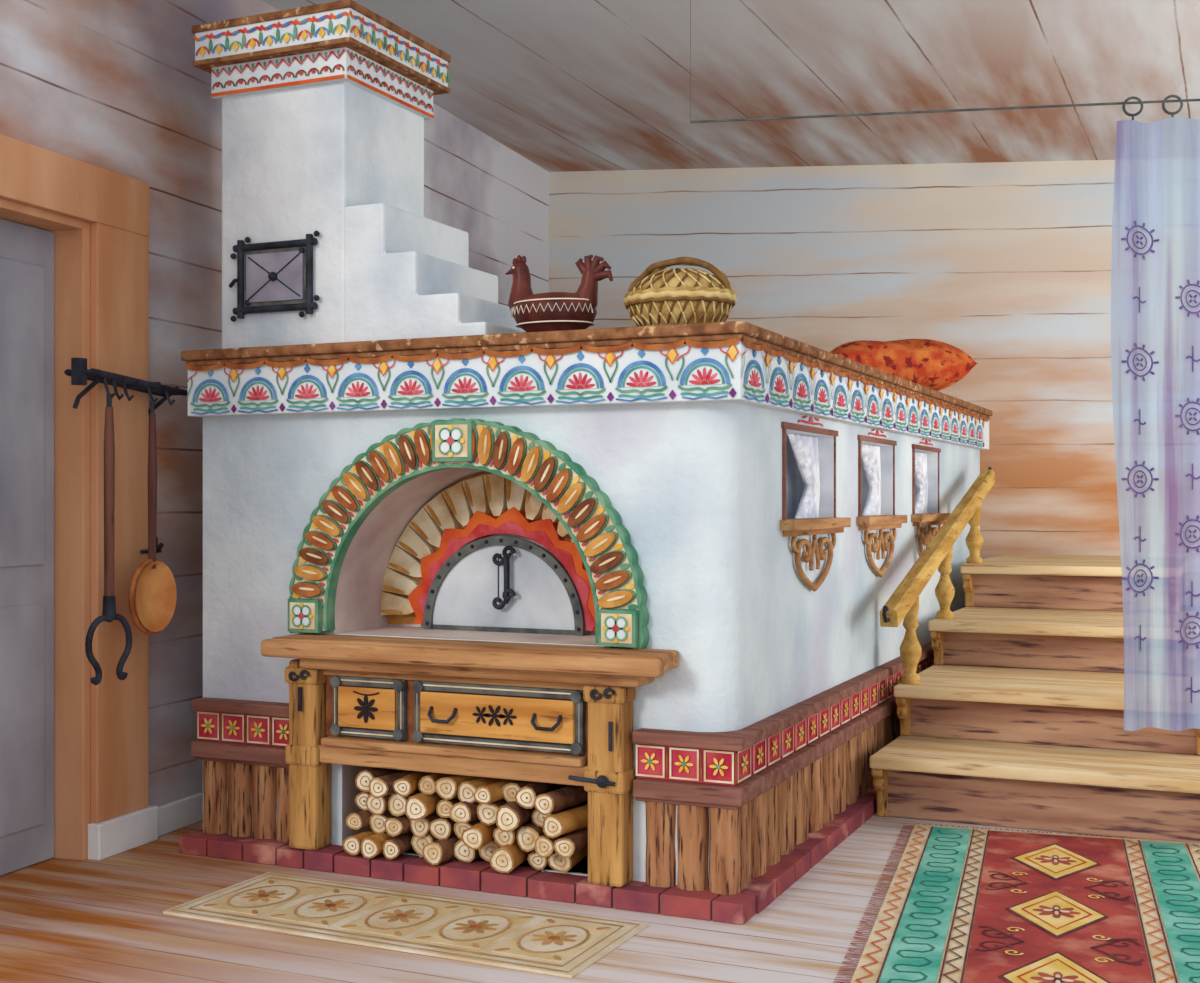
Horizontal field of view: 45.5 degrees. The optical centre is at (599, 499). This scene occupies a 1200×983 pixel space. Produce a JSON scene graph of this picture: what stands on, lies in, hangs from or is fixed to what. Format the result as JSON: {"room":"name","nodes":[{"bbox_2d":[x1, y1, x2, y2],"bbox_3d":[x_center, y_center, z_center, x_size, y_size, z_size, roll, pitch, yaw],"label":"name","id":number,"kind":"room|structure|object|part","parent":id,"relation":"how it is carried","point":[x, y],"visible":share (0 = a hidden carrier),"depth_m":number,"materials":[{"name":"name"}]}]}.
{"room":"traditional dwelling","nodes":[
{"label":"traditional dwelling","id":0,"kind":"room"},
{"bbox_2d":[0,0,548,805],"bbox_3d":[-1.632,-0.475,6.890,0.180,3.750,7.180,0,0,19],"label":"wall","id":1,"kind":"structure","parent":0,"point":[112,85],"depth_m":6.10,"materials":[{"name":"white wood"}]},
{"bbox_2d":[0,134,149,875],"bbox_3d":[-2.182,0.050,5.234,0.210,2.700,1.430,0,0,19],"label":"door","id":2,"kind":"structure","parent":1,"relation":"in","point":[74,233],"depth_m":5.56,"materials":[{"name":"brown wood"}]},
{"bbox_2d":[64,358,187,553],"bbox_3d":[-1.847,-0.155,5.622,0.214,0.749,0.623,0,0,15],"label":"utensil rack","id":3,"kind":"object","parent":1,"relation":"attached to","point":[79,373],"visible":0.94,"depth_m":5.49,"materials":[{"name":"black metal"}]},
{"bbox_2d":[85,394,131,684],"bbox_3d":[-1.848,0.144,5.388,0.052,1.089,0.257,0,0,24],"label":"fork","id":4,"kind":"object","parent":3,"relation":"attached to","point":[109,614],"visible":1,"depth_m":5.37,"materials":[{"name":"black metal"}]},
{"bbox_2d":[128,401,176,634],"bbox_3d":[-1.767,0.070,5.635,0.050,0.921,0.282,0,0,19],"label":"frying pan","id":5,"kind":"object","parent":3,"relation":"hanging from","point":[156,594],"visible":1,"depth_m":5.62,"materials":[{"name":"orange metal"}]},
{"bbox_2d":[88,792,202,860],"bbox_3d":[-1.547,1.330,6.766,0.059,0.140,7.000,0,0,19],"label":"baseboard","id":6,"kind":"structure","parent":1,"relation":"attached to","point":[111,837],"depth_m":5.79,"materials":[{"name":"paint"}]},
{"bbox_2d":[0,812,1119,982],"bbox_3d":[1.787,1.450,5.330,8.350,0.100,13.100,0,0,24],"label":"floor","id":7,"kind":"structure","parent":0,"point":[62,920],"depth_m":4.58,"materials":[{"name":"beige wood"}]},
{"bbox_2d":[163,872,646,977],"bbox_3d":[-0.662,1.391,4.766,1.550,0.016,0.587,0,0,24],"label":"runner rug","id":8,"kind":"object","parent":7,"relation":"on","point":[561,944],"visible":1,"depth_m":4.70,"materials":[{"name":"beige fabric"}]},
{"bbox_2d":[179,0,992,924],"bbox_3d":[0.466,-0.250,7.580,2.370,3.300,5.240,0,0,24],"label":"stove","id":9,"kind":"object","parent":7,"relation":"on","point":[387,453],"visible":0.94,"depth_m":5.53,"materials":[{"name":"paint"}]},
{"bbox_3d":[-1.289,-0.880,5.638,0.432,0.334,0.050,0,0,24],"label":"soot door","id":10,"kind":"part","parent":9,"relation":"part of","materials":[{"name":"grey metal"}]},
{"bbox_3d":[-1.137,-1.760,5.926,0.755,0.280,0.760,0,0,24],"label":"chimney crown","id":11,"kind":"part","parent":9,"relation":"part of","materials":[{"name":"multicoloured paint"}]},
{"bbox_2d":[342,767,587,872],"bbox_3d":[-0.385,1.173,5.419,1.034,0.316,0.609,0,0,24],"label":"firewood pile","id":12,"kind":"object","parent":9,"relation":"on","point":[506,823],"visible":0.89,"depth_m":5.21,"materials":[{"name":"wood"}]},
{"bbox_2d":[261,633,678,886],"bbox_3d":[-0.494,0.923,5.147,1.615,0.814,0.233,0,0,24],"label":"wooden table","id":13,"kind":"object","parent":9,"relation":"on","point":[544,713],"visible":1,"depth_m":5.13,"materials":[{"name":"brown wood"}]},
{"bbox_2d":[261,633,678,687],"bbox_3d":[-0.494,0.576,5.147,1.615,0.119,0.233,0,0,24],"label":"shelf","id":14,"kind":"object","parent":13,"relation":"attached to","point":[507,663],"depth_m":5.06,"materials":[{"name":"brown wood"}]},
{"bbox_3d":[-0.374,0.328,5.579,0.700,0.375,0.110,0,0,24],"label":"oven door","id":15,"kind":"part","parent":9,"relation":"part of","materials":[{"name":"metal"}]},
{"bbox_2d":[505,255,612,331],"bbox_3d":[-0.154,-0.754,5.264,0.441,0.318,0.240,0,0,24],"label":"vessel","id":16,"kind":"object","parent":9,"relation":"on","point":[548,311],"visible":0.98,"depth_m":5.19,"materials":[{"name":"ceramic"}]},
{"bbox_3d":[0.441,0.917,7.516,2.308,0.245,5.008,0,0,24],"label":"plinth molding","id":17,"kind":"part","parent":9,"relation":"part of","materials":[{"name":"brown wood"}]},
{"bbox_3d":[0.466,-0.564,7.596,2.357,0.062,5.211,0,0,24],"label":"cornice","id":18,"kind":"part","parent":9,"relation":"part of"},
{"bbox_2d":[624,257,736,325],"bbox_3d":[0.284,-0.726,5.093,0.410,0.271,0.352,0,0,24],"label":"wicker basket","id":19,"kind":"object","parent":9,"relation":"on","point":[658,296],"visible":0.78,"depth_m":4.98,"materials":[{"name":"beige wicker"}]},
{"bbox_2d":[830,339,976,390],"bbox_3d":[1.657,-0.755,8.138,0.840,0.320,0.600,0,0,0],"label":"cushion","id":20,"kind":"object","parent":9,"relation":"on","point":[932,364],"visible":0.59,"depth_m":7.87,"materials":[{"name":"fabric"}]},
{"bbox_2d":[833,823,1199,982],"bbox_3d":[1.437,1.386,4.465,1.265,0.026,3.214,0,0,17],"label":"area rug","id":21,"kind":"object","parent":7,"relation":"on","point":[963,904],"visible":1,"depth_m":4.82,"materials":[{"name":"red fabric"}]},
{"bbox_2d":[870,467,1199,842],"bbox_3d":[2.657,0.595,7.716,1.500,1.607,3.927,0,0,24],"label":"wooden staircase","id":22,"kind":"structure","parent":7,"relation":"on","point":[1017,720],"depth_m":6.55,"materials":[{"name":"brown wood"}]},
{"bbox_3d":[1.838,0.328,7.586,0.104,1.073,2.937,0,0,24],"label":"handrail","id":23,"kind":"part","parent":22,"relation":"part of","materials":[{"name":"brown wood"}]},
{"bbox_2d":[262,0,1199,171],"bbox_3d":[2.739,-2.400,7.396,8.400,0.100,8.650,0,0,24],"label":"ceiling","id":24,"kind":"structure","parent":0,"point":[564,85],"depth_m":7.87,"materials":[{"name":"wood"}]},
{"bbox_2d":[690,0,1199,122],"bbox_3d":[1.971,-1.906,5.524,3.255,0.888,0.014,0,0,9],"label":"curtain rod","id":25,"kind":"object","parent":24,"relation":"hanging from","point":[1165,100],"visible":1,"depth_m":5.60,"materials":[{"name":"black metal"}]},
{"bbox_3d":[1.971,-1.906,5.524,3.256,0.888,0.014,0,0,9],"label":"rod","id":26,"kind":"part","parent":25,"relation":"part of","materials":[{"name":"grey metal"}]},
{"bbox_2d":[1111,116,1199,730],"bbox_3d":[2.600,-0.290,5.410,1.242,2.340,0.401,0,0,24],"label":"curtain","id":27,"kind":"object","parent":25,"relation":"hanging from","point":[1155,251],"depth_m":5.49,"materials":[{"name":"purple fabric"}]},
{"bbox_2d":[549,160,1120,558],"bbox_3d":[3.822,-0.475,9.935,8.800,3.750,0.150,0,0,5],"label":"wall","id":28,"kind":"structure","parent":0,"point":[1007,265],"depth_m":9.99,"materials":[{"name":"white wood"}]}
]}

